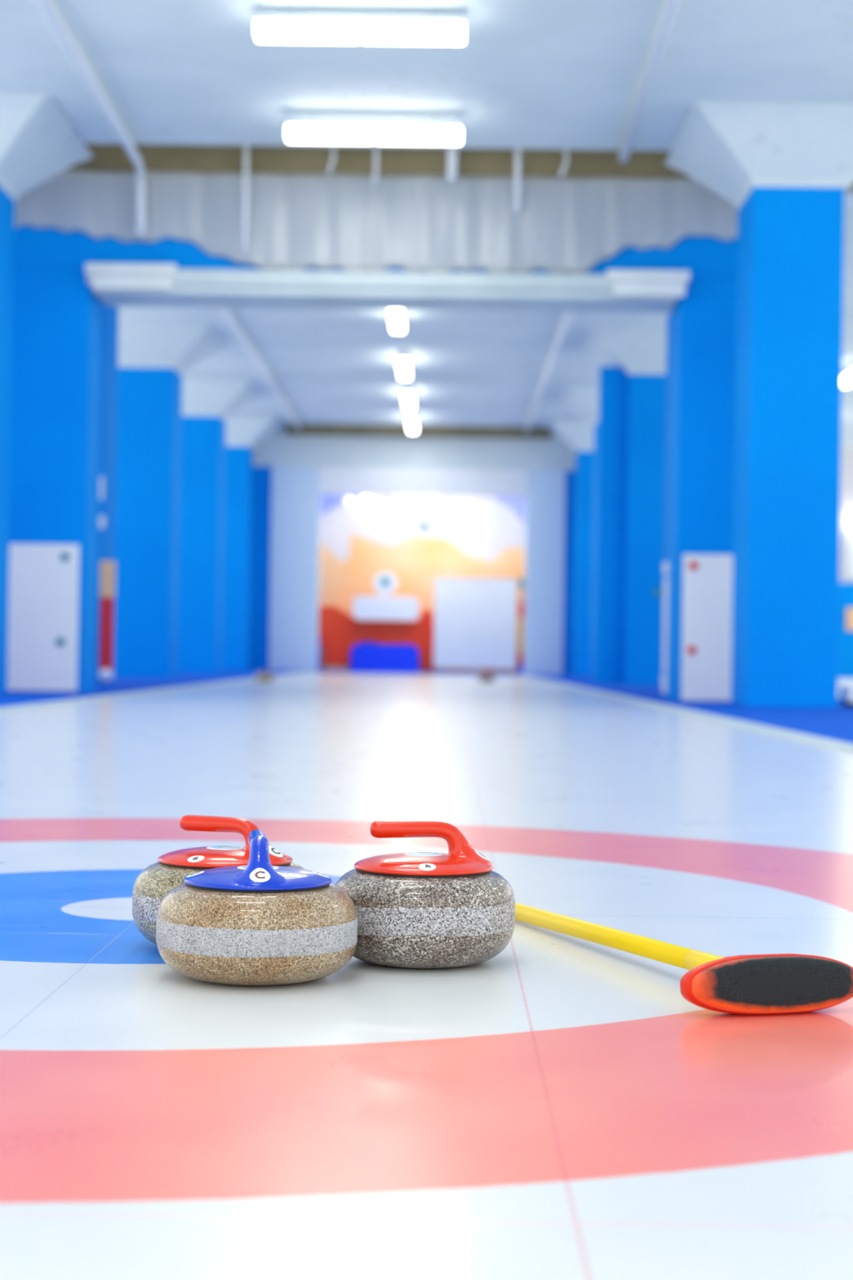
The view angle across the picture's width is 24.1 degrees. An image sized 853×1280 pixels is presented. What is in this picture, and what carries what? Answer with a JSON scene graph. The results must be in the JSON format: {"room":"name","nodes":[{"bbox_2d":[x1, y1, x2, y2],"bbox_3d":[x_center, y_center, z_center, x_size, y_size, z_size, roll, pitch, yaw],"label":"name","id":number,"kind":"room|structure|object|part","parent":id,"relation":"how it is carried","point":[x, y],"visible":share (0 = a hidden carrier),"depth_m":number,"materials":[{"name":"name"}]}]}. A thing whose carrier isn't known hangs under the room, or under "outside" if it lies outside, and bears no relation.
{"room":"ice rink","nodes":[
{"label":"ice rink","id":0,"kind":"room"},
{"bbox_2d":[0,669,319,707],"bbox_3d":[-3.778,0.548,21.033,2.467,0.095,50.000,1,0,1],"label":"walkway","id":1,"kind":"object","parent":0,"point":[119,685],"visible":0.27,"depth_m":22.52,"materials":[{"name":"blue carpet"}]},
{"bbox_2d":[0,93,93,693],"bbox_3d":[-4.260,-2.042,17.728,2.150,5.060,2.150,1,0,1],"label":"column","id":2,"kind":"structure","parent":1,"relation":"on","point":[37,143],"depth_m":17.82,"materials":[{"name":"blue paint"}]},
{"bbox_2d":[98,560,115,682],"bbox_3d":[-3.682,-0.212,22.997,0.170,1.400,0.170,1,0,1],"label":"strip","id":3,"kind":"object","parent":1,"relation":"on","point":[107,584],"visible":1,"depth_m":22.96,"materials":[{"name":"red paint"}]},
{"bbox_3d":[-3.684,-0.072,22.996,0.150,0.840,0.060,1,0,1],"label":"red panel","id":4,"kind":"part","parent":3,"relation":"part of","materials":[{"name":"paint"}]},
{"bbox_3d":[-3.675,-0.702,23.000,0.170,0.420,0.060,1,0,1],"label":"peach panel","id":5,"kind":"part","parent":3,"relation":"part of","materials":[{"name":"paint"}]},
{"bbox_2d":[96,302,120,684],"bbox_3d":[-4.206,-2.007,23.528,2.150,5.060,2.150,1,0,1],"label":"column","id":6,"kind":"structure","parent":1,"relation":"on","point":[109,365],"depth_m":23.38,"materials":[{"name":"blue paint"}]},
{"bbox_2d":[99,476,103,499],"bbox_3d":[-3.789,-1.754,23.032,0.120,0.260,0.008,1,0,1],"label":"notice","id":7,"kind":"object","parent":6,"relation":"attached to","point":[101,478],"visible":0.36,"depth_m":23.03,"materials":[{"name":"white laminate"}]},
{"bbox_2d":[98,515,104,528],"bbox_3d":[-3.775,-1.363,23.030,0.120,0.140,0.008,1,0,1],"label":"notice","id":8,"kind":"object","parent":6,"relation":"attached to","point":[101,522],"visible":0.57,"depth_m":23.03,"materials":[{"name":"blue paper"}]},
{"bbox_2d":[113,322,227,677],"bbox_3d":[-4.152,-1.972,29.327,2.150,5.060,2.150,1,0,1],"label":"column","id":9,"kind":"structure","parent":1,"relation":"on","point":[153,358],"depth_m":28.85,"materials":[{"name":"blue paint"}]},
{"bbox_2d":[177,379,262,673],"bbox_3d":[-4.097,-1.936,35.227,2.150,5.060,2.150,1,0,1],"label":"column","id":10,"kind":"structure","parent":1,"relation":"on","point":[207,405],"depth_m":34.75,"materials":[{"name":"blue paint"}]},
{"bbox_2d":[222,414,283,671],"bbox_3d":[-4.050,-1.905,40.327,2.150,5.060,2.150,1,0,1],"label":"column","id":11,"kind":"structure","parent":1,"relation":"on","point":[243,433],"depth_m":39.85,"materials":[{"name":"blue paint"}]},
{"bbox_2d":[8,225,737,702],"bbox_3d":[-1.515,-1.962,19.377,10.550,5.000,0.700,1,0,1],"label":"wall","id":12,"kind":"structure","parent":0,"point":[57,334],"depth_m":19.04,"materials":[{"name":"blue paint"}]},
{"bbox_2d":[7,543,79,691],"bbox_3d":[-3.779,-0.217,19.000,0.920,1.400,0.055,1,0,1],"label":"board","id":13,"kind":"object","parent":12,"relation":"attached to","point":[44,578],"visible":1,"depth_m":18.99,"materials":[{"name":"white laminate"}]},
{"bbox_2d":[84,262,176,290],"bbox_3d":[-2.803,-3.443,18.908,0.860,0.240,0.080,1,0,1],"label":"trim","id":14,"kind":"structure","parent":12,"relation":"attached to","point":[107,276],"depth_m":18.90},
{"bbox_2d":[0,671,315,712],"bbox_3d":[-2.771,0.543,18.324,0.110,0.102,44.604,1,0,1],"label":"trim","id":15,"kind":"structure","parent":12,"relation":"attached to","point":[16,708],"depth_m":17.64,"materials":[{"name":"white rubber"}]},
{"bbox_2d":[14,169,737,274],"bbox_3d":[-0.414,-3.959,18.994,8.200,0.948,0.052,1,0,1],"label":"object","id":16,"kind":"object","parent":12,"relation":"hanging from","point":[297,221],"visible":0.88,"depth_m":18.99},
{"bbox_2d":[86,268,686,313],"bbox_3d":[-0.379,-3.380,19.350,5.700,0.230,0.850,1,0,1],"label":"ceiling beam","id":17,"kind":"structure","parent":12,"relation":"attached to","point":[191,287],"depth_m":18.98,"materials":[{"name":"grey paint"}]},
{"bbox_2d":[66,143,852,187],"bbox_3d":[2.249,-4.698,19.134,18.000,0.620,0.250,1,0,1],"label":"trim","id":18,"kind":"structure","parent":12,"relation":"attached to","point":[203,158],"depth_m":19.03,"materials":[{"name":"brown concrete"}]},
{"bbox_2d":[606,269,689,297],"bbox_3d":[2.097,-3.372,18.862,0.780,0.240,0.080,1,0,1],"label":"trim","id":19,"kind":"structure","parent":12,"relation":"attached to","point":[669,283],"depth_m":18.85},
{"bbox_2d":[681,554,733,701],"bbox_3d":[2.815,-0.115,18.938,0.770,1.390,0.055,1,0,1],"label":"board","id":20,"kind":"object","parent":12,"relation":"attached to","point":[708,579],"visible":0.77,"depth_m":18.93,"materials":[{"name":"white laminate"}]},
{"bbox_2d":[249,426,575,675],"bbox_3d":[-1.284,-1.979,41.276,10.600,5.300,0.500,1,0,1],"label":"wall","id":21,"kind":"structure","parent":0,"point":[295,496],"depth_m":41.03,"materials":[{"name":"white paint"}]},
{"bbox_2d":[286,423,551,439],"bbox_3d":[-0.154,-4.270,40.880,5.400,0.190,0.500,1,0,1],"label":"trim","id":22,"kind":"structure","parent":21,"relation":"attached to","point":[307,429],"depth_m":40.63,"materials":[{"name":"grey metal"}]},
{"bbox_2d":[315,670,519,675],"bbox_3d":[-0.181,0.734,43.300,4.314,0.092,5.400,1,0,1],"label":"walkway","id":23,"kind":"object","parent":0,"point":[326,671],"visible":0.32,"depth_m":41.47,"materials":[{"name":"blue carpet"}]},
{"bbox_2d":[318,604,434,671],"bbox_3d":[-1.141,-0.033,43.654,2.620,1.417,0.320,1,0,1],"label":"arch","id":24,"kind":"object","parent":23,"relation":"on","point":[339,631],"visible":0.93,"depth_m":43.50,"materials":[{"name":"red vinyl padding"}]},
{"bbox_2d":[350,641,418,671],"bbox_3d":[-0.909,0.362,43.379,1.480,0.630,0.160,1,0,1],"label":"mat","id":25,"kind":"object","parent":23,"relation":"on","point":[364,656],"visible":0.98,"depth_m":43.30,"materials":[{"name":"blue plastic"}]},
{"bbox_2d":[433,577,516,673],"bbox_3d":[1.055,-0.320,43.195,1.780,2.050,0.440,1,0,1],"label":"whiteboard","id":26,"kind":"object","parent":23,"relation":"on","point":[475,619],"visible":0.97,"depth_m":43.18,"materials":[{"name":"white laminate"}]},
{"bbox_2d":[0,671,852,1279],"bbox_3d":[-0.346,0.590,18.301,5.254,0.080,44.600,1,0,1],"label":"floor","id":27,"kind":"structure","parent":0,"point":[554,1105],"depth_m":2.39,"materials":[{"name":"white ice"}]},
{"bbox_2d":[132,814,304,944],"bbox_3d":[-0.301,0.362,2.986,0.274,0.195,0.274,1,0,-37],"label":"stone","id":28,"kind":"object","parent":27,"relation":"on","point":[150,886],"visible":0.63,"depth_m":2.92,"materials":[{"name":"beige stone"}]},
{"bbox_3d":[-0.300,0.298,2.986,0.201,0.066,0.201,1,0,25],"label":"handle","id":29,"kind":"part","parent":28,"relation":"part of","materials":[{"name":"red plastic"}]},
{"bbox_2d":[210,845,240,848],"bbox_3d":[-0.301,0.310,2.986,0.045,0.001,0.045,1,0,25],"label":"light reflection","id":30,"kind":"object","parent":28,"relation":"on","point":[213,846],"depth_m":2.98,"materials":[{"name":"white"}]},
{"bbox_2d":[155,829,357,985],"bbox_3d":[-0.230,0.362,2.720,0.273,0.195,0.273,1,0,-32],"label":"stone","id":31,"kind":"object","parent":27,"relation":"on","point":[258,922],"visible":1,"depth_m":2.62,"materials":[{"name":"brown stone"}]},
{"bbox_3d":[-0.229,0.297,2.720,0.201,0.066,0.201,1,0,-6],"label":"handle","id":32,"kind":"part","parent":31,"relation":"part of","materials":[{"name":"blue plastic"}]},
{"bbox_2d":[254,667,274,681],"bbox_3d":[-2.248,0.480,27.720,0.273,0.195,0.273,1,0,-33],"label":"stone","id":33,"kind":"object","parent":27,"relation":"on","point":[261,676],"visible":1,"depth_m":27.62,"materials":[{"name":"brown stone"}]},
{"bbox_3d":[-2.247,0.415,27.720,0.201,0.066,0.201,1,0,-24],"label":"handle","id":34,"kind":"part","parent":33,"relation":"part of","materials":[{"name":"blue plastic"}]},
{"bbox_2d":[334,820,515,968],"bbox_3d":[-0.005,0.362,2.883,0.266,0.202,0.266,1,0,34],"label":"stone","id":35,"kind":"object","parent":27,"relation":"on","point":[419,909],"visible":0.98,"depth_m":2.78,"materials":[{"name":"grey stone"}]},
{"bbox_3d":[-0.004,0.295,2.883,0.201,0.068,0.201,1,0,-3],"label":"handle","id":36,"kind":"part","parent":35,"relation":"part of","materials":[{"name":"red plastic"}]},
{"bbox_2d":[408,851,439,855],"bbox_3d":[-0.004,0.308,2.883,0.045,0.001,0.045,1,0,-3],"label":"light reflection","id":37,"kind":"object","parent":35,"relation":"on","point":[419,853],"depth_m":2.88,"materials":[{"name":"white"}]},
{"bbox_2d":[478,668,495,681],"bbox_3d":[0.938,0.542,30.990,0.270,0.202,0.270,1,0,-34],"label":"stone","id":38,"kind":"object","parent":27,"relation":"on","point":[487,676],"visible":1,"depth_m":30.90,"materials":[{"name":"grey stone"}]},
{"bbox_3d":[0.939,0.476,30.990,0.201,0.068,0.201,1,0,-34],"label":"handle","id":39,"kind":"part","parent":38,"relation":"part of","materials":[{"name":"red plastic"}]},
{"bbox_2d":[515,902,852,1014],"bbox_3d":[0.272,0.434,3.060,0.242,0.078,1.222,1,0,-16],"label":"broom","id":40,"kind":"object","parent":27,"relation":"on","point":[780,983],"visible":0.93,"depth_m":2.48,"materials":[{"name":"yellow plastic"}]},
{"bbox_3d":[0.432,0.432,2.508,0.242,0.074,0.030,1,-7,-16],"label":"head frame","id":41,"kind":"part","parent":40,"relation":"part of","materials":[{"name":"red plastic"}]},
{"bbox_2d":[516,674,852,752],"bbox_3d":[2.012,0.613,18.279,0.110,0.102,44.606,1,0,0],"label":"trim","id":42,"kind":"structure","parent":27,"relation":"on","point":[840,745],"depth_m":13.08,"materials":[{"name":"white rubber"}]},
{"bbox_2d":[0,0,852,151],"bbox_3d":[2.135,-4.681,7.009,18.000,0.300,22.600,1,0,1],"label":"ceiling","id":43,"kind":"structure","parent":0,"point":[540,74],"depth_m":15.74,"materials":[{"name":"paint"}]},
{"bbox_2d":[35,0,146,236],"bbox_3d":[-2.752,-4.239,7.254,0.125,0.675,23.405,1,0,0],"label":"conduit","id":44,"kind":"object","parent":43,"relation":"attached to","point":[46,6],"visible":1,"depth_m":16.55,"materials":[{"name":"white paint"}]},
{"bbox_2d":[254,8,464,44],"bbox_3d":[-0.476,-4.432,14.332,1.500,0.248,0.170,1,0,1],"label":"ceiling lamp","id":45,"kind":"object","parent":43,"relation":"hanging from","point":[286,28],"visible":1,"depth_m":14.25,"materials":[{"name":"white plastic"}]},
{"bbox_2d":[254,20,359,42],"bbox_3d":[-0.858,-4.369,14.335,0.738,0.110,0.170,1,0,1],"label":"diffuser","id":46,"kind":"object","parent":45,"relation":"attached to","point":[288,31],"depth_m":14.25,"materials":[{"name":"white"}]},
{"bbox_2d":[361,22,464,44],"bbox_3d":[-0.096,-4.358,14.328,0.738,0.110,0.170,1,0,1],"label":"diffuser","id":47,"kind":"object","parent":45,"relation":"attached to","point":[426,33],"depth_m":14.25,"materials":[{"name":"white plastic"}]},
{"bbox_2d":[285,111,461,144],"bbox_3d":[-0.450,-4.409,17.132,1.500,0.260,0.170,1,0,1],"label":"ceiling lamp","id":48,"kind":"object","parent":43,"relation":"hanging from","point":[296,132],"visible":1,"depth_m":17.05,"materials":[{"name":"white plastic"}]},
{"bbox_2d":[285,125,373,143],"bbox_3d":[-0.832,-4.340,17.135,0.738,0.110,0.170,1,0,1],"label":"diffuser","id":49,"kind":"object","parent":48,"relation":"attached to","point":[294,134],"depth_m":17.05,"materials":[{"name":"white plastic"}]},
{"bbox_2d":[374,126,461,144],"bbox_3d":[-0.070,-4.329,17.128,0.738,0.110,0.170,1,0,1],"label":"diffuser","id":50,"kind":"object","parent":48,"relation":"attached to","point":[384,135],"depth_m":17.05,"materials":[{"name":"white plastic"}]},
{"bbox_2d":[618,0,679,162],"bbox_3d":[1.610,-4.470,6.863,0.139,0.089,22.701,1,0,1],"label":"conduit","id":51,"kind":"object","parent":43,"relation":"attached to","point":[669,11],"visible":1,"depth_m":15.49,"materials":[{"name":"white paint"}]},
{"bbox_2d":[118,187,852,448],"bbox_3d":[2.375,-4.525,32.907,18.000,0.300,26.200,1,0,1],"label":"ceiling","id":52,"kind":"structure","parent":0,"point":[328,366],"depth_m":31.69,"materials":[{"name":"paint"}]},
{"bbox_2d":[217,307,301,429],"bbox_3d":[-2.686,-4.394,30.453,0.099,0.099,21.000,1,0,0],"label":"conduit","id":53,"kind":"object","parent":52,"relation":"attached to","point":[224,312],"visible":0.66,"depth_m":31.26,"materials":[{"name":"white metal"}]},
{"bbox_2d":[389,309,404,332],"bbox_3d":[-0.396,-4.359,26.732,0.170,0.245,1.500,1,0,1],"label":"ceiling lamp","id":54,"kind":"object","parent":52,"relation":"hanging from","point":[397,320],"visible":0.8,"depth_m":26.52,"materials":[{"name":"white"}]},
{"bbox_2d":[389,309,403,323],"bbox_3d":[-0.400,-4.294,26.350,0.170,0.110,0.738,1,0,1],"label":"diffuser","id":55,"kind":"object","parent":54,"relation":"attached to","point":[396,316],"depth_m":26.20,"materials":[{"name":"white plastic"}]},
{"bbox_2d":[391,320,404,332],"bbox_3d":[-0.393,-4.290,27.112,0.170,0.110,0.738,1,0,1],"label":"diffuser","id":56,"kind":"object","parent":54,"relation":"attached to","point":[396,327],"depth_m":27.06,"materials":[{"name":"white plastic"}]},
{"bbox_2d":[397,353,410,379],"bbox_3d":[-0.352,-4.331,31.431,0.170,0.245,1.500,1,0,1],"label":"ceiling lamp","id":57,"kind":"object","parent":52,"relation":"hanging from","point":[403,366],"visible":1,"depth_m":30.90,"materials":[{"name":"white"}]},
{"bbox_2d":[397,359,409,372],"bbox_3d":[-0.356,-4.266,31.050,0.170,0.110,0.738,1,0,1],"label":"diffuser","id":58,"kind":"object","parent":57,"relation":"attached to","point":[403,366],"depth_m":30.70,"materials":[{"name":"white plastic"}]},
{"bbox_2d":[398,371,410,379],"bbox_3d":[-0.349,-4.261,31.812,0.170,0.110,0.738,1,0,1],"label":"diffuser","id":59,"kind":"object","parent":57,"relation":"attached to","point":[402,375],"depth_m":31.78,"materials":[{"name":"white plastic"}]},
{"bbox_2d":[403,391,413,408],"bbox_3d":[-0.315,-4.307,35.431,0.170,0.245,1.500,1,0,1],"label":"ceiling lamp","id":60,"kind":"object","parent":52,"relation":"hanging from","point":[408,399],"visible":1,"depth_m":34.87,"materials":[{"name":"white"}]},
{"bbox_2d":[403,392,413,404],"bbox_3d":[-0.319,-4.242,35.050,0.170,0.110,0.738,1,0,1],"label":"diffuser","id":61,"kind":"object","parent":60,"relation":"attached to","point":[408,398],"depth_m":34.69,"materials":[{"name":"white plastic"}]},
{"bbox_2d":[404,403,413,408],"bbox_3d":[-0.312,-4.237,35.812,0.170,0.110,0.738,1,0,1],"label":"diffuser","id":62,"kind":"object","parent":60,"relation":"attached to","point":[406,406],"depth_m":35.70,"materials":[{"name":"white plastic"}]},
{"bbox_2d":[407,413,417,432],"bbox_3d":[-0.279,-4.283,39.331,0.170,0.245,1.500,1,0,1],"label":"ceiling lamp","id":63,"kind":"object","parent":52,"relation":"hanging from","point":[411,421],"visible":1,"depth_m":38.66,"materials":[{"name":"white plastic"}]},
{"bbox_2d":[407,418,416,428],"bbox_3d":[-0.283,-4.218,38.950,0.170,0.110,0.738,1,0,1],"label":"diffuser","id":64,"kind":"object","parent":63,"relation":"attached to","point":[411,423],"depth_m":38.58,"materials":[{"name":"white"}]},
{"bbox_2d":[408,424,417,432],"bbox_3d":[-0.276,-4.213,39.712,0.170,0.110,0.738,1,0,1],"label":"diffuser","id":65,"kind":"object","parent":63,"relation":"attached to","point":[411,430],"depth_m":39.63,"materials":[{"name":"white plastic"}]},
{"bbox_2d":[524,311,573,432],"bbox_3d":[1.939,-4.326,30.410,0.119,0.099,21.000,1,0,1],"label":"conduit","id":66,"kind":"object","parent":52,"relation":"attached to","point":[566,319],"visible":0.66,"depth_m":31.15,"materials":[{"name":"white metal"}]},
{"bbox_2d":[842,368,852,386],"bbox_3d":[6.739,-4.226,31.565,0.170,0.245,1.500,1,0,1],"label":"ceiling lamp","id":67,"kind":"object","parent":52,"relation":"hanging from","point":[847,378],"visible":0.73,"depth_m":31.68,"materials":[{"name":"white"}]},
{"bbox_2d":[842,373,852,386],"bbox_3d":[6.741,-4.156,31.945,0.170,0.110,0.738,1,0,1],"label":"diffuser","id":68,"kind":"object","parent":67,"relation":"attached to","point":[846,382],"depth_m":31.79,"materials":[{"name":"white plastic"}]},
{"bbox_2d":[847,370,852,380],"bbox_3d":[6.734,-4.160,31.184,0.170,0.110,0.738,1,0,1],"label":"diffuser","id":69,"kind":"object","parent":67,"relation":"attached to","point":[850,374],"depth_m":31.38,"materials":[{"name":"white"}]},
{"bbox_3d":[-0.248,-3.553,42.626,1.000,1.665,0.170,1,0,1],"label":"ceiling lamp","id":70,"kind":"object","parent":52,"relation":"hanging from","visible":0},
{"bbox_2d":[391,506,413,512],"bbox_3d":[-0.516,-2.780,42.624,0.488,0.110,0.170,1,0,1],"label":"diffuser","id":71,"kind":"object","parent":70,"relation":"attached to","point":[393,509],"depth_m":42.54,"materials":[{"name":"white"}]},
{"bbox_2d":[414,506,437,513],"bbox_3d":[-0.004,-2.772,42.619,0.488,0.110,0.170,1,0,1],"label":"diffuser","id":72,"kind":"object","parent":70,"relation":"attached to","point":[417,509],"depth_m":42.54,"materials":[{"name":"white plastic"}]},
{"bbox_3d":[0.547,-3.609,43.119,1.000,1.525,0.170,1,0,1],"label":"ceiling lamp","id":73,"kind":"object","parent":52,"relation":"hanging from","visible":0},
{"bbox_2d":[428,502,450,508],"bbox_3d":[0.281,-2.905,43.118,0.488,0.110,0.170,1,0,1],"label":"diffuser","id":74,"kind":"object","parent":73,"relation":"attached to","point":[440,505],"depth_m":43.03,"materials":[{"name":"white"}]},
{"bbox_2d":[452,502,474,508],"bbox_3d":[0.793,-2.897,43.113,0.488,0.110,0.170,1,0,1],"label":"diffuser","id":75,"kind":"object","parent":73,"relation":"attached to","point":[455,505],"depth_m":43.03,"materials":[{"name":"white"}]},
{"bbox_2d":[320,448,852,582],"bbox_3d":[2.442,-1.917,44.092,18.400,5.480,0.200,1,0,1],"label":"wall","id":76,"kind":"structure","parent":0,"point":[483,531],"depth_m":44.02,"materials":[{"name":"white paint"}]},
{"bbox_2d":[320,493,368,515],"bbox_3d":[-2.094,-2.975,44.029,1.700,0.700,0.013,1,0,1],"label":"mural corner","id":77,"kind":"object","parent":76,"relation":"attached to","point":[329,502],"visible":0.3,"depth_m":44.02,"materials":[{"name":"paint"}]},
{"bbox_2d":[344,496,353,505],"bbox_3d":[-1.714,-3.060,43.922,0.200,0.200,0.230,1,0,1],"label":"wall lamp","id":78,"kind":"object","parent":76,"relation":"attached to","point":[348,500],"visible":1,"depth_m":43.84,"materials":[{"name":"white"}]},
{"bbox_2d":[361,496,370,505],"bbox_3d":[-1.334,-3.054,43.919,0.200,0.200,0.230,1,0,1],"label":"wall lamp","id":79,"kind":"object","parent":76,"relation":"attached to","point":[366,500],"visible":1,"depth_m":43.84,"materials":[{"name":"white"}]},
{"bbox_2d":[319,533,524,672],"bbox_3d":[-0.076,-0.820,43.996,5.800,3.050,0.015,1,0,1],"label":"mural","id":80,"kind":"object","parent":76,"relation":"attached to","point":[415,562],"visible":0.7,"depth_m":44.00,"materials":[{"name":"orange paint"}]},
{"bbox_2d":[373,571,397,595],"bbox_3d":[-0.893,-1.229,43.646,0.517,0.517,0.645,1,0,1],"label":"wall clock","id":81,"kind":"object","parent":80,"relation":"attached to","point":[384,583],"visible":1,"depth_m":43.34,"materials":[{"name":"white paint"}]},
{"bbox_2d":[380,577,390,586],"bbox_3d":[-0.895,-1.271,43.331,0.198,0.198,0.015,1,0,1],"label":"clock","id":82,"kind":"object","parent":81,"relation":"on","point":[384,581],"depth_m":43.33,"materials":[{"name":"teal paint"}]},
{"bbox_2d":[352,595,418,620],"bbox_3d":[-0.881,-0.689,43.645,1.440,0.520,0.640,1,0,1],"label":"scoreboard","id":83,"kind":"object","parent":80,"relation":"attached to","point":[364,607],"visible":1,"depth_m":43.33,"materials":[{"name":"white paint"}]},
{"bbox_2d":[422,521,428,528],"bbox_3d":[-0.021,-2.535,43.918,0.139,0.140,0.139,1,0,1],"label":"ceiling speaker","id":84,"kind":"object","parent":76,"relation":"attached to","point":[424,524],"visible":1,"depth_m":43.86,"materials":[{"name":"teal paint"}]},
{"bbox_2d":[494,496,525,524],"bbox_3d":[2.130,-2.862,43.989,1.250,0.800,0.013,1,0,1],"label":"mural corner","id":85,"kind":"object","parent":76,"relation":"attached to","point":[517,504],"visible":0.4,"depth_m":43.99,"materials":[{"name":"paint"}]},
{"bbox_2d":[838,582,852,678],"bbox_3d":[9.665,-0.202,43.864,3.500,2.100,0.100,1,0,1],"label":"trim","id":86,"kind":"structure","parent":76,"relation":"attached to","point":[846,589],"depth_m":43.82,"materials":[{"name":"blue paint"}]},
{"bbox_2d":[846,528,852,577],"bbox_3d":[9.691,-1.901,43.884,0.900,1.100,0.040,1,0,1],"label":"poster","id":87,"kind":"object","parent":76,"relation":"attached to","point":[849,531],"visible":1,"depth_m":43.87,"materials":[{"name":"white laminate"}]},
{"bbox_2d":[846,607,852,630],"bbox_3d":[9.468,-0.455,43.778,0.500,0.500,0.040,1,0,1],"label":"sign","id":88,"kind":"object","parent":76,"relation":"attached to","point":[849,610],"visible":1,"depth_m":43.76,"materials":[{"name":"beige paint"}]},
{"bbox_2d":[849,515,852,527],"bbox_3d":[9.450,-2.606,43.756,0.340,0.340,0.350,1,0,1],"label":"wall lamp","id":89,"kind":"object","parent":76,"relation":"attached to","point":[851,517],"visible":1,"depth_m":43.69,"materials":[{"name":"white"}]},
{"bbox_2d":[517,672,852,743],"bbox_3d":[3.128,0.649,20.968,2.719,0.095,50.000,1,0,1],"label":"walkway","id":90,"kind":"object","parent":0,"point":[833,723],"visible":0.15,"depth_m":15.77,"materials":[{"name":"blue carpet"}]},
{"bbox_2d":[517,578,524,673],"bbox_3d":[2.091,-0.303,43.385,0.200,2.050,0.060,1,0,1],"label":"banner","id":91,"kind":"object","parent":90,"relation":"on","point":[521,581],"visible":0.55,"depth_m":43.36,"materials":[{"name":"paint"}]},
{"bbox_2d":[546,418,594,675],"bbox_3d":[3.399,-1.796,40.257,1.990,5.060,2.150,1,0,1],"label":"column","id":92,"kind":"structure","parent":90,"relation":"on","point":[576,434],"depth_m":39.79,"materials":[{"name":"blue paint"}]},
{"bbox_2d":[559,384,599,679],"bbox_3d":[3.352,-1.827,35.157,1.990,5.060,2.150,1,0,1],"label":"column","id":93,"kind":"structure","parent":90,"relation":"on","point":[584,399],"depth_m":34.87,"materials":[{"name":"blue paint"}]},
{"bbox_2d":[595,365,627,684],"bbox_3d":[2.697,-1.662,29.087,0.400,4.640,0.200,1,0,1],"label":"pillar","id":94,"kind":"structure","parent":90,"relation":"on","point":[613,380],"depth_m":28.99,"materials":[{"name":"blue paint"}]},
{"bbox_2d":[581,328,666,684],"bbox_3d":[3.297,-1.862,29.258,1.990,5.060,2.150,1,0,1],"label":"column","id":95,"kind":"structure","parent":90,"relation":"on","point":[642,353],"depth_m":28.78,"materials":[{"name":"blue paint"}]},
{"bbox_2d":[653,588,661,596],"bbox_3d":[3.330,-0.684,28.760,0.100,0.120,0.030,1,0,1],"label":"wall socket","id":96,"kind":"object","parent":95,"relation":"attached to","point":[657,592],"visible":1,"depth_m":28.74,"materials":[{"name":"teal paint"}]},
{"bbox_2d":[661,561,668,693],"bbox_3d":[2.752,-0.143,22.877,0.090,1.500,0.080,1,0,1],"label":"post","id":97,"kind":"object","parent":90,"relation":"on","point":[665,565],"visible":0.59,"depth_m":22.85,"materials":[{"name":"metal"}]},
{"bbox_2d":[662,309,671,673],"bbox_3d":[3.243,-1.897,23.458,1.990,5.060,2.150,1,0,1],"label":"column","id":98,"kind":"structure","parent":90,"relation":"on","point":[668,316],"depth_m":23.66,"materials":[{"name":"blue paint"}]},
{"bbox_2d":[665,101,852,707],"bbox_3d":[3.189,-1.932,17.658,1.990,5.060,2.150,1,0,1],"label":"column","id":99,"kind":"structure","parent":90,"relation":"on","point":[786,169],"depth_m":17.18,"materials":[{"name":"blue paint"}]},
{"bbox_2d":[840,684,852,707],"bbox_3d":[3.877,0.497,17.502,0.440,0.190,0.320,1,0,1],"label":"storage bin","id":100,"kind":"object","parent":90,"relation":"on","point":[846,691],"visible":1,"depth_m":17.39,"materials":[{"name":"white plastic"}]},
{"bbox_2d":[837,678,852,697],"bbox_3d":[7.837,0.726,20.924,6.700,0.080,50.000,1,0,1],"label":"floor","id":101,"kind":"structure","parent":0,"point":[848,682],"depth_m":35.82,"materials":[{"name":"white paint"}]},
{"bbox_3d":[2.253,-5.033,19.061,18.000,0.150,1.700,1,0,1],"label":"ceiling","id":102,"kind":"structure","parent":0,"visible":0},
{"bbox_2d":[242,145,248,253],"bbox_3d":[-1.709,-4.348,18.883,0.049,1.360,0.049,1,0,1],"label":"pipe","id":103,"kind":"object","parent":102,"relation":"hanging from","point":[246,154],"visible":0.66,"depth_m":18.86,"materials":[{"name":"white metal"}]},
{"bbox_2d":[326,146,335,174],"bbox_3d":[-0.898,-4.709,18.875,0.085,0.617,0.040,1,0,12],"label":"pipe","id":104,"kind":"object","parent":102,"relation":"hanging from","point":[333,148],"visible":0.6,"depth_m":18.86,"materials":[{"name":"white metal"}]},
{"bbox_2d":[373,146,378,186],"bbox_3d":[-0.475,-4.655,18.874,0.040,0.710,0.040,1,0,1],"label":"pipe","id":105,"kind":"object","parent":102,"relation":"hanging from","point":[375,148],"visible":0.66,"depth_m":18.85,"materials":[{"name":"white metal"}]},
{"bbox_2d":[446,147,457,182],"bbox_3d":[0.245,-4.669,18.867,0.099,0.660,0.099,1,0,1],"label":"pipe","id":106,"kind":"object","parent":102,"relation":"hanging from","point":[452,153],"visible":0.34,"depth_m":18.83,"materials":[{"name":"white metal"}]},
{"bbox_2d":[514,148,520,212],"bbox_3d":[0.863,-4.520,18.860,0.059,0.940,0.059,1,0,1],"label":"pipe","id":107,"kind":"object","parent":102,"relation":"hanging from","point":[517,151],"visible":0.66,"depth_m":18.84,"materials":[{"name":"white metal"}]},
{"bbox_2d":[559,149,568,177],"bbox_3d":[1.302,-4.676,18.854,0.085,0.617,0.040,1,0,12],"label":"pipe","id":108,"kind":"object","parent":102,"relation":"hanging from","point":[566,151],"visible":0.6,"depth_m":18.84,"materials":[{"name":"white metal"}]}
]}

